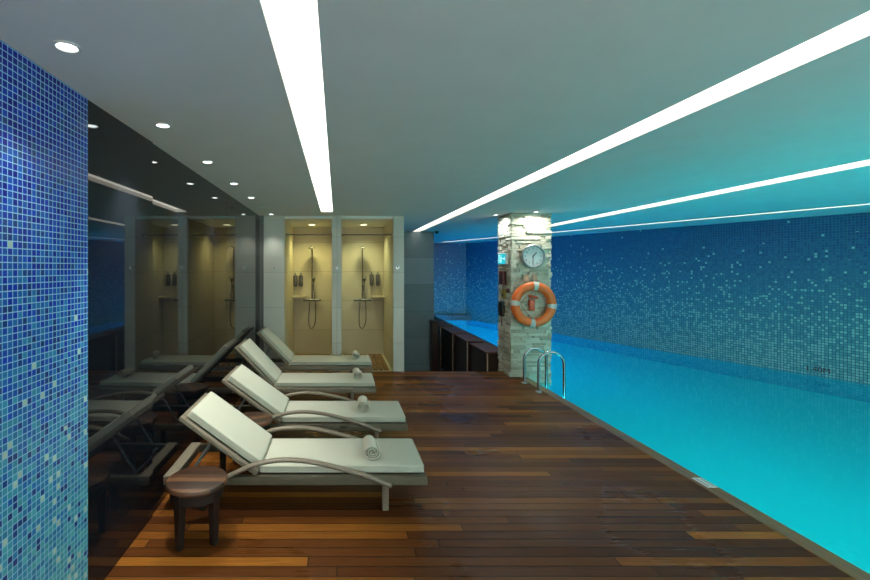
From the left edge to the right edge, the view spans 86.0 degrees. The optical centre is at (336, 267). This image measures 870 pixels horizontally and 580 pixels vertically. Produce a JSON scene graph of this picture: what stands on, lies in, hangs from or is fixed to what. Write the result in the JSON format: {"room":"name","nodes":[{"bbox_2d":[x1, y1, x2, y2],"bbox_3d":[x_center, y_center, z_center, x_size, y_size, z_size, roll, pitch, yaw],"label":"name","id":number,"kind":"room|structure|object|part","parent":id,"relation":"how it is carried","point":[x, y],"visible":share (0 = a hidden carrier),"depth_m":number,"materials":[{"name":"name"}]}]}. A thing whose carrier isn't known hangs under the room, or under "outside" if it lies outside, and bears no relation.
{"room":"indoor swimming pool","nodes":[
{"label":"indoor swimming pool","id":0,"kind":"room"},
{"bbox_2d":[0,40,87,579],"bbox_3d":[-1.450,0.445,0.425,0.219,2.710,4.050,0,0,0],"label":"wall","id":1,"kind":"structure","parent":0,"point":[44,120],"depth_m":2.06,"materials":[{"name":"blue tile"}]},
{"bbox_2d":[88,100,152,579],"bbox_3d":[-1.350,0.445,2.873,0.021,2.710,0.846,0,0,1],"label":"wall panel","id":2,"kind":"object","parent":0,"point":[120,159],"visible":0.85,"depth_m":2.79,"materials":[{"name":"black glass"}]},
{"bbox_2d":[153,144,226,512],"bbox_3d":[-1.355,0.445,4.423,0.020,2.710,2.246,0,0,0],"label":"wall panel","id":3,"kind":"object","parent":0,"point":[190,212],"visible":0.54,"depth_m":3.99,"materials":[{"name":"black glass"}]},
{"bbox_2d":[227,194,258,404],"bbox_3d":[-1.355,0.445,6.721,0.020,2.710,2.341,0,0,0],"label":"wall panel","id":4,"kind":"object","parent":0,"point":[242,222],"visible":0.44,"depth_m":6.28,"materials":[{"name":"black glass"}]},
{"bbox_2d":[264,216,284,370],"bbox_3d":[-1.097,0.445,8.760,0.355,2.710,1.680,0,0,0],"label":"wall","id":5,"kind":"structure","parent":0,"point":[273,225],"depth_m":7.92,"materials":[{"name":"tile"}]},
{"bbox_2d":[259,216,263,351],"bbox_3d":[-1.320,0.445,7.933,0.090,2.710,0.075,0,0,0],"label":"trim","id":6,"kind":"structure","parent":5,"relation":"attached to","point":[261,218],"depth_m":7.89,"materials":[{"name":"metal"}]},
{"bbox_2d":[284,219,293,370],"bbox_3d":[-0.917,0.470,8.775,0.005,2.660,1.650,0,0,0],"label":"lining","id":7,"kind":"object","parent":5,"relation":"attached to","point":[288,228],"visible":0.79,"depth_m":8.58,"materials":[{"name":"tile"}]},
{"bbox_2d":[285,216,331,226],"bbox_3d":[-0.501,-0.884,8.770,0.829,0.048,1.660,0,0,0],"label":"ceiling","id":8,"kind":"structure","parent":0,"point":[295,221],"depth_m":8.42,"materials":[{"name":"paint"}]},
{"bbox_2d":[332,216,340,370],"bbox_3d":[-0.005,0.445,8.760,0.164,2.710,1.680,0,0,0],"label":"wall","id":9,"kind":"structure","parent":0,"point":[336,220],"depth_m":7.92,"materials":[{"name":"tile"}]},
{"bbox_2d":[341,219,341,370],"bbox_3d":[0.080,0.470,8.775,0.005,2.660,1.650,0,0,0],"label":"lining","id":10,"kind":"object","parent":9,"relation":"attached to","point":[341,219],"visible":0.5,"depth_m":7.95,"materials":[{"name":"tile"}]},
{"bbox_2d":[342,234,390,235],"bbox_3d":[0.530,-0.600,8.200,0.896,0.056,0.056,0,0,0],"label":"curtain rod","id":11,"kind":"object","parent":10,"relation":"attached to","point":[342,234],"visible":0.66,"depth_m":8.19,"materials":[{"name":"silver metal"}]},
{"bbox_3d":[0.530,-0.600,8.200,0.888,0.024,0.024,0,0,0],"label":"rod","id":12,"kind":"part","parent":11,"relation":"part of","materials":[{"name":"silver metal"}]},
{"bbox_2d":[294,227,382,353],"bbox_3d":[-0.119,0.845,9.675,2.205,3.510,0.150,0,0,0],"label":"wall","id":13,"kind":"structure","parent":0,"point":[318,339],"depth_m":9.60,"materials":[{"name":"tile"}]},
{"bbox_2d":[293,273,296,286],"bbox_3d":[-0.875,0.248,9.545,0.084,0.293,0.110,0,0,0],"label":"soap dispenser","id":14,"kind":"object","parent":13,"relation":"attached to","point":[295,275],"visible":1,"depth_m":9.52,"materials":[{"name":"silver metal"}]},
{"bbox_2d":[299,273,302,286],"bbox_3d":[-0.755,0.248,9.545,0.084,0.293,0.110,0,0,0],"label":"soap dispenser","id":15,"kind":"object","parent":13,"relation":"attached to","point":[300,275],"visible":1,"depth_m":9.52,"materials":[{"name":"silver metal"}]},
{"bbox_2d":[303,245,320,328],"bbox_3d":[-0.520,0.405,9.426,0.370,1.735,0.344,0,0,0],"label":"shower","id":16,"kind":"object","parent":13,"relation":"attached to","point":[312,247],"visible":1,"depth_m":9.52,"materials":[{"name":"silver metal"}]},
{"bbox_2d":[354,246,370,328],"bbox_3d":[0.535,0.405,9.426,0.370,1.735,0.344,0,0,0],"label":"shower","id":17,"kind":"object","parent":13,"relation":"attached to","point":[362,247],"visible":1,"depth_m":9.52,"materials":[{"name":"silver metal"}]},
{"bbox_2d":[369,272,373,285],"bbox_3d":[0.725,0.229,9.545,0.084,0.293,0.110,0,0,0],"label":"soap dispenser","id":18,"kind":"object","parent":13,"relation":"attached to","point":[371,276],"visible":1,"depth_m":9.52,"materials":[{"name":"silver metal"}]},
{"bbox_2d":[376,272,379,285],"bbox_3d":[0.855,0.229,9.545,0.084,0.293,0.110,0,0,0],"label":"soap dispenser","id":19,"kind":"object","parent":13,"relation":"attached to","point":[377,274],"visible":1,"depth_m":9.52,"materials":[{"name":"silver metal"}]},
{"bbox_2d":[341,216,392,226],"bbox_3d":[0.528,-0.884,8.770,0.902,0.048,1.660,0,0,0],"label":"ceiling","id":20,"kind":"structure","parent":0,"point":[347,221],"depth_m":8.42,"materials":[{"name":"paint"}]},
{"bbox_2d":[384,216,403,370],"bbox_3d":[1.075,0.845,8.835,0.183,3.510,1.830,0,0,0],"label":"wall","id":21,"kind":"structure","parent":0,"point":[398,221],"depth_m":7.92,"materials":[{"name":"tile"}]},
{"bbox_2d":[383,219,392,369],"bbox_3d":[0.981,0.470,8.775,0.005,2.660,1.650,0,0,0],"label":"lining","id":22,"kind":"object","parent":21,"relation":"attached to","point":[388,228],"visible":1,"depth_m":8.64,"materials":[{"name":"tile"}]},
{"bbox_2d":[404,232,433,370],"bbox_3d":[1.665,0.845,11.575,1.530,3.510,0.350,0,0,0],"label":"wall","id":23,"kind":"structure","parent":0,"point":[418,246],"depth_m":11.40,"materials":[{"name":"grey tile"}]},
{"bbox_2d":[0,0,869,242],"bbox_3d":[5.552,-0.910,7.650,14.304,0.001,18.700,0,0,0],"label":"ceiling","id":24,"kind":"structure","parent":0,"point":[434,108],"depth_m":2.44,"materials":[{"name":"paint"}]},
{"bbox_2d":[52,40,81,53],"bbox_3d":[-1.110,-0.921,1.870,0.106,0.037,0.106,0,0,0],"label":"recessed light","id":25,"kind":"object","parent":24,"relation":"in","point":[61,45],"visible":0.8,"depth_m":1.87,"materials":[{"name":"white plastic"}]},
{"bbox_2d":[154,123,171,128],"bbox_3d":[-1.110,-0.921,2.900,0.106,0.037,0.106,0,0,0],"label":"recessed light","id":26,"kind":"object","parent":24,"relation":"in","point":[159,125],"visible":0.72,"depth_m":2.90,"materials":[{"name":"white plastic"}]},
{"bbox_2d":[201,160,213,163],"bbox_3d":[-1.110,-0.921,3.900,0.106,0.037,0.106,0,0,0],"label":"recessed light","id":27,"kind":"object","parent":24,"relation":"in","point":[203,161],"visible":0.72,"depth_m":3.90,"materials":[{"name":"white plastic"}]},
{"bbox_2d":[260,0,332,211],"bbox_3d":[-0.165,-0.938,3.105,0.194,0.055,8.610,0,0,0],"label":"strip light","id":28,"kind":"object","parent":24,"relation":"attached to","point":[293,25],"visible":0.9,"depth_m":2.25,"materials":[{"name":"paint"}]},
{"bbox_2d":[413,11,869,231],"bbox_3d":[1.985,-0.938,5.090,0.200,0.055,12.580,0,0,0],"label":"strip light","id":29,"kind":"object","parent":24,"relation":"attached to","point":[858,28],"visible":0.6,"depth_m":2.46,"materials":[{"name":"paint"}]},
{"bbox_2d":[449,204,869,241],"bbox_3d":[7.188,-0.938,7.450,0.139,0.055,18.688,0,0,-22],"label":"strip light","id":30,"kind":"object","parent":24,"relation":"attached to","point":[859,204],"visible":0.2,"depth_m":8.29,"materials":[{"name":"paint"}]},
{"bbox_2d":[551,160,869,225],"bbox_3d":[4.595,-0.938,4.350,0.250,0.055,11.100,0,0,0],"label":"strip light","id":31,"kind":"object","parent":24,"relation":"attached to","point":[866,162],"visible":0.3,"depth_m":5.28,"materials":[{"name":"paint"}]},
{"bbox_2d":[434,243,465,313],"bbox_3d":[2.959,1.245,16.900,4.118,4.310,0.200,0,0,0],"label":"wall","id":32,"kind":"structure","parent":0,"point":[449,258],"depth_m":16.80,"materials":[{"name":"tile"}]},
{"bbox_2d":[434,314,470,319],"bbox_3d":[3.586,1.850,16.675,2.612,0.300,0.250,0,0,0],"label":"trim","id":33,"kind":"structure","parent":32,"relation":"attached to","point":[442,316],"depth_m":16.55,"materials":[{"name":"tile"}]},
{"bbox_2d":[434,315,497,347],"bbox_3d":[3.075,2.060,12.500,0.110,1.080,8.600,0,0,0],"label":"trim","id":34,"kind":"structure","parent":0,"point":[435,317],"depth_m":10.89,"materials":[{"name":"blue tile"}]},
{"bbox_2d":[104,354,855,579],"bbox_3d":[0.677,1.870,4.000,4.645,0.140,11.200,0,0,0],"label":"floor","id":35,"kind":"structure","parent":0,"point":[521,485],"depth_m":3.28,"materials":[{"name":"brown wood"}]},
{"bbox_2d":[165,466,227,551],"bbox_3d":[-0.934,1.600,3.035,0.400,0.400,0.400,0,0,0],"label":"side table","id":36,"kind":"object","parent":35,"relation":"on","point":[197,486],"visible":1,"depth_m":2.93,"materials":[{"name":"brown wood"}]},
{"bbox_3d":[-1.003,1.623,2.905,0.074,0.355,0.074,0,0,0],"label":"leg","id":37,"kind":"part","parent":36,"relation":"part of","materials":[{"name":"brown wood"}]},
{"bbox_3d":[-0.804,1.623,2.966,0.074,0.355,0.074,0,0,0],"label":"leg","id":38,"kind":"part","parent":36,"relation":"part of","materials":[{"name":"brown wood"}]},
{"bbox_2d":[233,412,272,461],"bbox_3d":[-0.800,1.600,4.250,0.400,0.400,0.400,0,0,-29],"label":"side table","id":39,"kind":"object","parent":35,"relation":"on","point":[264,420],"visible":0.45,"depth_m":4.23,"materials":[{"name":"brown wood"}]},
{"bbox_2d":[163,392,426,510],"bbox_3d":[-0.307,1.437,3.690,1.955,0.726,0.736,0,0,0],"label":"sun lounger","id":40,"kind":"object","parent":35,"relation":"on","point":[270,461],"visible":0.95,"depth_m":3.47,"materials":[{"name":"white fabric"}]},
{"bbox_3d":[-1.242,1.574,3.690,0.085,0.072,0.660,0,0,0],"label":"head rail","id":41,"kind":"part","parent":40,"relation":"part of","materials":[{"name":"wicker"}]},
{"bbox_3d":[-1.000,1.702,3.390,0.048,0.195,0.044,0,0,0],"label":"leg","id":42,"kind":"part","parent":40,"relation":"part of","materials":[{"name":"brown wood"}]},
{"bbox_3d":[-0.880,1.319,3.690,0.588,0.438,0.660,0,0,0],"label":"backrest frame","id":43,"kind":"part","parent":40,"relation":"part of","materials":[{"name":"wicker"}]},
{"bbox_3d":[-0.880,1.320,3.690,0.517,0.380,0.580,0,0,0],"label":"backrest panel","id":44,"kind":"part","parent":40,"relation":"part of","materials":[{"name":"wicker"}]},
{"bbox_3d":[-1.000,1.702,3.990,0.048,0.195,0.044,0,0,0],"label":"leg","id":45,"kind":"part","parent":40,"relation":"part of","materials":[{"name":"brown wood"}]},
{"bbox_2d":[189,392,271,461],"bbox_3d":[-0.844,1.287,3.692,0.554,0.422,0.555,0,0,0],"label":"cushion","id":46,"kind":"object","parent":40,"relation":"on","point":[216,417],"depth_m":3.57,"materials":[{"name":"beige fabric"}]},
{"bbox_3d":[-0.305,1.576,3.690,1.950,0.068,0.660,0,0,0],"label":"frame","id":47,"kind":"part","parent":40,"relation":"part of","materials":[{"name":"grey wicker"}]},
{"bbox_3d":[-0.202,1.505,3.348,1.212,0.222,0.052,0,0,0],"label":"armrest","id":48,"kind":"part","parent":40,"relation":"part of","materials":[{"name":"wicker"}]},
{"bbox_3d":[-0.202,1.505,4.032,1.212,0.222,0.052,0,0,0],"label":"armrest","id":49,"kind":"part","parent":40,"relation":"part of","materials":[{"name":"wicker"}]},
{"bbox_2d":[259,438,423,471],"bbox_3d":[0.035,1.512,3.692,1.240,0.060,0.555,0,0,0],"label":"seat cushion","id":50,"kind":"object","parent":40,"relation":"on","point":[397,454],"depth_m":3.62,"materials":[{"name":"beige fabric"}]},
{"bbox_2d":[362,435,380,459],"bbox_3d":[0.273,1.423,3.618,0.122,0.107,0.239,0,0,-2],"label":"rolled towel","id":51,"kind":"object","parent":40,"relation":"on","point":[371,447],"visible":1,"depth_m":3.53,"materials":[{"name":"white fabric"}]},
{"bbox_3d":[0.360,1.702,3.390,0.048,0.195,0.044,0,0,0],"label":"leg","id":52,"kind":"part","parent":40,"relation":"part of","materials":[{"name":"wicker"}]},
{"bbox_2d":[232,338,375,404],"bbox_3d":[-0.472,1.397,6.170,1.955,0.806,0.660,0,0,0],"label":"sun lounger","id":53,"kind":"object","parent":35,"relation":"on","point":[268,371],"visible":0.79,"depth_m":5.90,"materials":[{"name":"fabric"}]},
{"bbox_3d":[-1.067,1.274,6.170,0.511,0.528,0.660,0,0,0],"label":"backrest frame","id":54,"kind":"part","parent":53,"relation":"part of","materials":[{"name":"wicker"}]},
{"bbox_2d":[240,339,281,382],"bbox_3d":[-1.026,1.248,6.173,0.487,0.501,0.555,0,0,0],"label":"cushion","id":55,"kind":"object","parent":53,"relation":"on","point":[248,347],"depth_m":6.02,"materials":[{"name":"beige fabric"}]},
{"bbox_3d":[-0.470,1.576,6.170,1.950,0.068,0.660,0,0,0],"label":"frame","id":56,"kind":"part","parent":53,"relation":"part of","materials":[{"name":"wicker"}]},
{"bbox_2d":[274,373,374,386],"bbox_3d":[-0.163,1.512,6.173,1.305,0.060,0.555,0,0,0],"label":"seat cushion","id":57,"kind":"object","parent":53,"relation":"on","point":[283,379],"depth_m":5.99,"materials":[{"name":"beige fabric"}]},
{"bbox_2d":[352,368,362,378],"bbox_3d":[0.277,1.423,6.148,0.122,0.107,0.239,0,0,-3],"label":"rolled towel","id":58,"kind":"object","parent":53,"relation":"on","point":[357,373],"visible":1,"depth_m":6.05,"materials":[{"name":"white fabric"}]},
{"bbox_2d":[290,354,329,365],"bbox_3d":[-0.503,1.802,8.750,0.723,0.035,1.440,0,0,0],"label":"duckboard","id":59,"kind":"object","parent":35,"relation":"on","point":[295,354],"visible":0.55,"depth_m":9.39,"materials":[{"name":"brown wood"}]},
{"bbox_2d":[251,327,372,372],"bbox_3d":[-0.417,1.397,7.470,1.955,0.806,0.660,0,0,0],"label":"sun lounger","id":60,"kind":"object","parent":35,"relation":"on","point":[297,362],"visible":0.85,"depth_m":7.21,"materials":[{"name":"beige fabric"}]},
{"bbox_3d":[-1.012,1.274,7.470,0.511,0.528,0.660,0,0,0],"label":"backrest frame","id":61,"kind":"part","parent":60,"relation":"part of","materials":[{"name":"wicker"}]},
{"bbox_2d":[260,327,293,362],"bbox_3d":[-0.972,1.248,7.473,0.487,0.501,0.555,0,0,0],"label":"cushion","id":62,"kind":"object","parent":60,"relation":"on","point":[266,333],"depth_m":7.29,"materials":[{"name":"beige fabric"}]},
{"bbox_3d":[-0.415,1.576,7.470,1.950,0.068,0.660,0,0,0],"label":"frame","id":63,"kind":"part","parent":60,"relation":"part of","materials":[{"name":"wicker"}]},
{"bbox_2d":[289,355,370,364],"bbox_3d":[-0.107,1.512,7.473,1.305,0.060,0.555,0,0,0],"label":"seat cushion","id":64,"kind":"object","parent":60,"relation":"on","point":[295,359],"depth_m":7.29,"materials":[{"name":"beige fabric"}]},
{"bbox_2d":[352,350,359,358],"bbox_3d":[0.310,1.423,7.457,0.122,0.107,0.239,0,0,0],"label":"rolled towel","id":65,"kind":"object","parent":60,"relation":"on","point":[355,355],"visible":1,"depth_m":7.37,"materials":[{"name":"white fabric"}]},
{"bbox_2d":[221,364,407,437],"bbox_3d":[-0.278,1.437,4.810,1.955,0.726,0.736,0,0,0],"label":"sun lounger","id":66,"kind":"object","parent":35,"relation":"on","point":[345,415],"visible":0.82,"depth_m":4.56,"materials":[{"name":"fabric"}]},
{"bbox_3d":[-0.850,1.320,4.810,0.517,0.380,0.580,0,0,0],"label":"backrest panel","id":67,"kind":"part","parent":66,"relation":"part of","materials":[{"name":"fabric"}]},
{"bbox_3d":[-0.850,1.319,4.810,0.588,0.438,0.660,0,0,0],"label":"backrest frame","id":68,"kind":"part","parent":66,"relation":"part of","materials":[{"name":"wicker"}]},
{"bbox_2d":[228,365,288,417],"bbox_3d":[-0.814,1.287,4.812,0.554,0.422,0.555,0,0,0],"label":"cushion","id":69,"kind":"object","parent":66,"relation":"on","point":[242,378],"depth_m":4.67,"materials":[{"name":"beige fabric"}]},
{"bbox_3d":[-0.172,1.505,5.152,1.212,0.222,0.052,0,0,0],"label":"armrest","id":70,"kind":"part","parent":66,"relation":"part of","materials":[{"name":"wicker"}]},
{"bbox_3d":[-0.275,1.576,4.810,1.950,0.068,0.660,0,0,0],"label":"frame","id":71,"kind":"part","parent":66,"relation":"part of","materials":[{"name":"grey wicker"}]},
{"bbox_3d":[-0.172,1.505,4.468,1.212,0.222,0.052,0,0,0],"label":"armrest","id":72,"kind":"part","parent":66,"relation":"part of","materials":[{"name":"wicker"}]},
{"bbox_2d":[282,401,404,420],"bbox_3d":[0.065,1.512,4.812,1.240,0.060,0.555,0,0,0],"label":"seat cushion","id":73,"kind":"object","parent":66,"relation":"on","point":[378,410],"depth_m":4.73,"materials":[{"name":"beige fabric"}]},
{"bbox_2d":[358,395,369,411],"bbox_3d":[0.279,1.423,4.777,0.122,0.107,0.239,0,0,3],"label":"rolled towel","id":74,"kind":"object","parent":66,"relation":"on","point":[363,405],"visible":1,"depth_m":4.69,"materials":[{"name":"white fabric"}]},
{"bbox_3d":[0.390,1.702,4.510,0.048,0.195,0.044,0,0,0],"label":"leg","id":75,"kind":"part","parent":66,"relation":"part of","materials":[{"name":"wicker"}]},
{"bbox_2d":[344,354,388,369],"bbox_3d":[0.530,1.802,8.750,0.796,0.035,1.440,0,0,0],"label":"duckboard","id":76,"kind":"object","parent":35,"relation":"on","point":[375,357],"visible":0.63,"depth_m":8.69,"materials":[{"name":"brown wood"}]},
{"bbox_2d":[521,347,565,398],"bbox_3d":[3.103,2.051,6.860,0.455,1.697,0.620,0,0,0],"label":"pool ladder","id":77,"kind":"object","parent":35,"relation":"attached to","point":[544,354],"visible":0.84,"depth_m":6.59,"materials":[{"name":"metal"}]},
{"bbox_3d":[3.103,2.069,7.120,0.389,1.662,0.044,0,0,0],"label":"handrail","id":78,"kind":"part","parent":77,"relation":"part of","materials":[{"name":"metal"}]},
{"bbox_3d":[3.110,2.051,6.600,0.414,1.697,0.044,0,0,0],"label":"handrail","id":79,"kind":"part","parent":77,"relation":"part of","materials":[{"name":"metal"}]},
{"bbox_2d":[519,377,869,579],"bbox_3d":[3.065,1.848,3.160,0.130,0.104,9.520,0,0,0],"label":"trim","id":80,"kind":"structure","parent":35,"relation":"attached to","point":[826,555],"depth_m":3.46,"materials":[{"name":"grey stone"}]},
{"bbox_2d":[692,478,717,487],"bbox_3d":[3.070,1.792,3.800,0.084,0.007,0.170,0,0,0],"label":"plate","id":81,"kind":"object","parent":80,"relation":"on","point":[702,481],"visible":1,"depth_m":3.78,"materials":[{"name":"white plastic"}]},
{"bbox_2d":[497,213,551,382],"bbox_3d":[3.207,1.195,7.815,0.700,4.210,0.625,0,0,0],"label":"stone column","id":82,"kind":"structure","parent":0,"point":[516,231],"depth_m":7.53,"materials":[{"name":"white stone"}]},
{"bbox_2d":[498,301,504,324],"bbox_3d":[2.821,0.786,7.840,0.103,0.433,0.110,0,0,0],"label":"wall phone","id":83,"kind":"object","parent":82,"relation":"attached to","point":[501,307],"visible":1,"depth_m":7.81,"materials":[{"name":"black plastic"}]},
{"bbox_2d":[499,271,505,284],"bbox_3d":[2.841,0.170,7.820,0.064,0.230,0.200,0,0,0],"label":"alarm box","id":84,"kind":"object","parent":82,"relation":"attached to","point":[502,274],"visible":1,"depth_m":7.73,"materials":[{"name":"red plastic"}]},
{"bbox_2d":[498,253,507,264],"bbox_3d":[2.839,-0.155,7.790,0.052,0.190,0.360,0,0,0],"label":"exit sign","id":85,"kind":"object","parent":82,"relation":"attached to","point":[503,257],"visible":1,"depth_m":7.74,"materials":[{"name":"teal plastic"}]},
{"bbox_2d":[501,289,504,297],"bbox_3d":[2.861,0.440,7.830,0.024,0.140,0.140,0,0,0],"label":"tag","id":86,"kind":"object","parent":82,"relation":"attached to","point":[502,290],"visible":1,"depth_m":7.83,"materials":[{"name":"plastic"}]},
{"bbox_2d":[523,274,528,280],"bbox_3d":[3.110,0.160,7.485,0.084,0.110,0.012,0,0,0],"label":"plaque","id":87,"kind":"object","parent":82,"relation":"attached to","point":[525,276],"visible":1,"depth_m":7.48,"materials":[{"name":"beige"}]},
{"bbox_2d":[521,295,537,310],"bbox_3d":[3.144,0.570,7.455,0.289,0.260,0.085,0,0,0],"label":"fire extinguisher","id":88,"kind":"object","parent":82,"relation":"attached to","point":[531,301],"visible":0.95,"depth_m":7.44,"materials":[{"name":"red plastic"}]},
{"bbox_2d":[510,282,556,326],"bbox_3d":[3.205,0.595,7.420,0.750,0.750,0.128,0,0,0],"label":"lifebuoy","id":89,"kind":"object","parent":82,"relation":"attached to","point":[551,302],"visible":1,"depth_m":7.37,"materials":[{"name":"orange plastic"}]},
{"bbox_2d":[521,244,545,267],"bbox_3d":[3.215,-0.192,7.462,0.396,0.396,0.062,0,0,0],"label":"wall clock","id":90,"kind":"object","parent":82,"relation":"attached to","point":[532,255],"visible":1,"depth_m":7.46,"materials":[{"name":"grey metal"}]},
{"bbox_2d":[533,274,537,280],"bbox_3d":[3.260,0.160,7.485,0.084,0.110,0.012,0,0,0],"label":"plaque","id":91,"kind":"object","parent":82,"relation":"attached to","point":[535,276],"visible":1,"depth_m":7.48,"materials":[{"name":"beige"}]},
{"bbox_2d":[466,212,869,384],"bbox_3d":[8.669,0.525,7.700,0.231,2.870,20.234,0,0,-23],"label":"wall","id":92,"kind":"structure","parent":0,"point":[789,294],"depth_m":9.30,"materials":[{"name":"tile"}]},
{"bbox_2d":[807,365,829,373],"bbox_3d":[8.430,1.780,7.967,0.004,0.091,0.289,0,0,-23],"label":"depth mark","id":93,"kind":"object","parent":92,"relation":"attached to","point":[807,365],"visible":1,"depth_m":7.94,"materials":[{"name":"brown"}]},
{"bbox_3d":[0.715,2.650,12.360,4.630,0.100,8.880,0,0,0],"label":"floor","id":94,"kind":"structure","parent":0,"visible":0},
{"bbox_2d":[429,320,439,370],"bbox_3d":[2.400,1.945,11.235,0.200,1.310,0.310,0,0,0],"label":"wooden screen","id":95,"kind":"object","parent":94,"relation":"on","point":[434,324],"visible":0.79,"depth_m":11.10,"materials":[{"name":"brown wood"}]},
{"bbox_2d":[439,321,452,367],"bbox_3d":[2.837,2.050,12.290,0.363,1.100,0.980,0,0,0],"label":"plinth","id":96,"kind":"object","parent":94,"relation":"on","point":[441,323],"visible":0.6,"depth_m":11.83,"materials":[{"name":"brown wood"}]},
{"bbox_2d":[442,327,466,370],"bbox_3d":[2.837,2.050,11.070,0.363,1.100,0.980,0,0,0],"label":"plinth","id":97,"kind":"object","parent":94,"relation":"on","point":[448,332],"visible":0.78,"depth_m":10.96,"materials":[{"name":"brown wood"}]},
{"bbox_2d":[454,334,482,370],"bbox_3d":[2.837,2.050,9.870,0.363,1.100,0.980,0,0,0],"label":"plinth","id":98,"kind":"object","parent":94,"relation":"on","point":[463,349],"visible":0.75,"depth_m":9.68,"materials":[{"name":"brown wood"}]},
{"bbox_2d":[470,343,498,370],"bbox_3d":[2.837,2.050,8.620,0.363,1.100,0.980,0,0,0],"label":"plinth","id":99,"kind":"object","parent":94,"relation":"on","point":[485,356],"visible":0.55,"depth_m":8.40,"materials":[{"name":"brown wood"}]},
{"bbox_3d":[7.767,2.600,7.600,9.274,1.400,18.400,0,0,0],"label":"basin","id":100,"kind":"object","parent":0,"visible":0},
{"bbox_2d":[445,320,869,573],"bbox_3d":[7.768,1.900,7.600,9.273,0.001,18.400,0,0,0],"label":"pool water","id":101,"kind":"object","parent":100,"relation":"in","point":[794,448],"visible":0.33,"depth_m":5.52,"materials":[{"name":"blue liquid"}]},
{"bbox_3d":[-0.089,0.470,8.775,0.005,2.660,1.650,0,0,0],"label":"lining","id":102,"kind":"object","parent":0,"visible":0},
{"bbox_2d":[286,233,331,235],"bbox_3d":[-0.503,-0.600,8.200,0.823,0.056,0.056,0,0,0],"label":"curtain rod","id":103,"kind":"object","parent":102,"relation":"attached to","point":[286,233],"visible":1,"depth_m":8.19,"materials":[{"name":"silver metal"}]},
{"bbox_3d":[-0.503,-0.600,8.200,0.815,0.024,0.024,0,0,0],"label":"rod","id":104,"kind":"part","parent":103,"relation":"part of","materials":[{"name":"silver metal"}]}
]}

